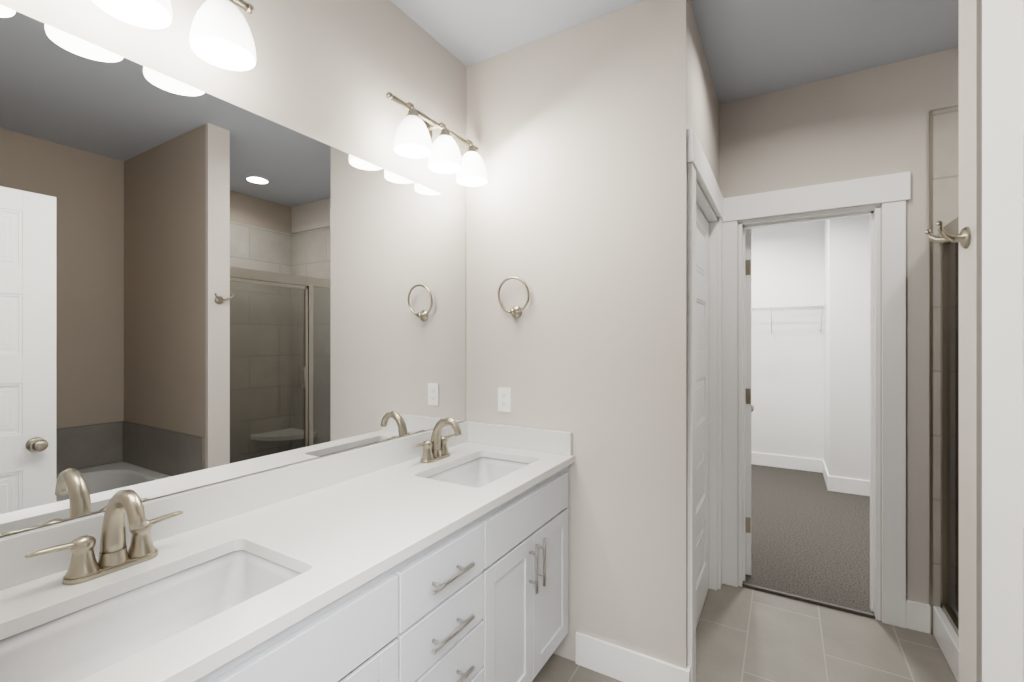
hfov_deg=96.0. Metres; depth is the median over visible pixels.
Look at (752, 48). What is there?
ceiling
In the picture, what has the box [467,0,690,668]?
wall
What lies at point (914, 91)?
wall
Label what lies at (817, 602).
threshold strip
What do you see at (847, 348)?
wall
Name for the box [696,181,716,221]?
trim
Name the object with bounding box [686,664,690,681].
baseboard wing end
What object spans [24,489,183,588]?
faucet
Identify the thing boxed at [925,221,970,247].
robe hook
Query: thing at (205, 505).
backsplash
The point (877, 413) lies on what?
trim
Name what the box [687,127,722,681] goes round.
door frame
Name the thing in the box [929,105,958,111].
trim
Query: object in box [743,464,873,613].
floor
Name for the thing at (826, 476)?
baseboard
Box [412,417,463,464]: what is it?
faucet
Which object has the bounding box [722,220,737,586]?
trim
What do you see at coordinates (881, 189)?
trim
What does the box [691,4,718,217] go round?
wall
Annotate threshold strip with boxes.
[742,583,874,618]
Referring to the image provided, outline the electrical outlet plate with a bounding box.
[498,387,510,411]
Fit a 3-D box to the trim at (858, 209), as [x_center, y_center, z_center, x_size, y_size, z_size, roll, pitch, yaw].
[1.599,-0.676,2.520,0.640,0.020,0.126,0,0,31]
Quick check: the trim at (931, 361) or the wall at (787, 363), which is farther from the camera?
the wall at (787, 363)
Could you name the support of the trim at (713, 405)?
attached to the wall
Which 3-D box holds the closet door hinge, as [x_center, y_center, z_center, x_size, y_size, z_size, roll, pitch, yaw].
[1.386,0.326,2.720,0.041,1.610,0.011,0,0,22]
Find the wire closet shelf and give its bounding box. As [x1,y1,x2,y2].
[751,305,825,332]
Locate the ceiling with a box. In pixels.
[390,0,958,103]
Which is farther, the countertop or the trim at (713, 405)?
the trim at (713, 405)
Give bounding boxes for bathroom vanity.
[180,461,574,681]
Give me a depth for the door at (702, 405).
2.40 m
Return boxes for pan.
[933,606,958,681]
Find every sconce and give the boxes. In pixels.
[92,0,255,70]
[386,92,487,186]
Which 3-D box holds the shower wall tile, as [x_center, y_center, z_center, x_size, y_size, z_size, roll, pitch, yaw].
[2.123,0.151,1.404,1.010,2.495,1.265,0,0,31]
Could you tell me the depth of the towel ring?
2.14 m
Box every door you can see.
[696,204,708,627]
[745,228,753,574]
[982,0,1023,681]
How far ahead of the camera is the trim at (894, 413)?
2.26 m
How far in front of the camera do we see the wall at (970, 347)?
1.15 m
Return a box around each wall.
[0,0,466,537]
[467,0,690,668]
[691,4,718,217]
[719,47,958,620]
[747,220,823,459]
[824,215,869,480]
[959,0,981,681]
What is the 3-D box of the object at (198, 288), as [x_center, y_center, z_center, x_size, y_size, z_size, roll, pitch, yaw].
[-0.475,0.011,2.003,0.126,2.775,3.120,0,0,31]
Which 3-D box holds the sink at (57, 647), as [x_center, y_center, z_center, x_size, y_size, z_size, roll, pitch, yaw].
[-0.679,0.588,0.898,0.340,0.142,0.500,0,0,31]
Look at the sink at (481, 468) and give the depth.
2.04 m
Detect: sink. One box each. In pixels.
[0,545,299,681]
[424,453,527,484]
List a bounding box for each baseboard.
[576,632,689,681]
[751,452,822,472]
[823,460,829,490]
[830,476,869,495]
[906,600,930,633]
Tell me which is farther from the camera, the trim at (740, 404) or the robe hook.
the trim at (740, 404)
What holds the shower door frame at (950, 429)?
attached to the wall at (914, 91)
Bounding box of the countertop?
[0,441,574,681]
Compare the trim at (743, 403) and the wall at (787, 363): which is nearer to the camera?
the trim at (743, 403)
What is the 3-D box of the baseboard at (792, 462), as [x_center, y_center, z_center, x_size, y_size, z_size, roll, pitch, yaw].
[2.771,1.317,5.141,1.180,0.135,0.014,0,0,31]
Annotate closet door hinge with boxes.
[746,260,750,532]
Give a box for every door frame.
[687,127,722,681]
[940,216,958,636]
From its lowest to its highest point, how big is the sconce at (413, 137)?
0.246 m
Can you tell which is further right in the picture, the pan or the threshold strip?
the pan
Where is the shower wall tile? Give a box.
[933,106,958,606]
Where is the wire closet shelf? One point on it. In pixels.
(785, 308)
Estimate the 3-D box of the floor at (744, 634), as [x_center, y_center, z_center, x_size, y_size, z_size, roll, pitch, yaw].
[0.812,1.429,1.121,3.240,0.060,3.112,0,0,31]
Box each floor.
[532,584,956,681]
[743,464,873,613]
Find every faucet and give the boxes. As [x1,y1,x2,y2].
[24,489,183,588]
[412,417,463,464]
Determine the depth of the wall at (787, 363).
5.01 m
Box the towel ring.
[498,277,529,317]
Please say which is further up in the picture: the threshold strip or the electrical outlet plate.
the electrical outlet plate
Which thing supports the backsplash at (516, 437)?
attached to the wall at (577, 213)
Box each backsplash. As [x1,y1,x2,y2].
[0,421,467,588]
[468,421,571,456]
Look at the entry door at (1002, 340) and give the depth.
0.51 m
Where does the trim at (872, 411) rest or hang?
attached to the wall at (914, 91)
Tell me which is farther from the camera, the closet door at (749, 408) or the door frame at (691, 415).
the closet door at (749, 408)
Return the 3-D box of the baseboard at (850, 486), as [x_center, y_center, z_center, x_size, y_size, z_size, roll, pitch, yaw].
[3.312,1.317,4.042,0.870,0.135,0.014,0,0,31]
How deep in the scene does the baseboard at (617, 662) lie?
1.89 m
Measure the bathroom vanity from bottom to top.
0.870 m
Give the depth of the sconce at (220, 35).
1.13 m
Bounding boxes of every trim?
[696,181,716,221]
[708,220,717,589]
[722,171,909,221]
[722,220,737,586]
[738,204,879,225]
[738,223,742,586]
[743,226,744,580]
[870,211,873,611]
[874,207,879,620]
[882,200,905,627]
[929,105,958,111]
[929,111,932,634]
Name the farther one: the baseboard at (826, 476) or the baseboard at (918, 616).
the baseboard at (826, 476)

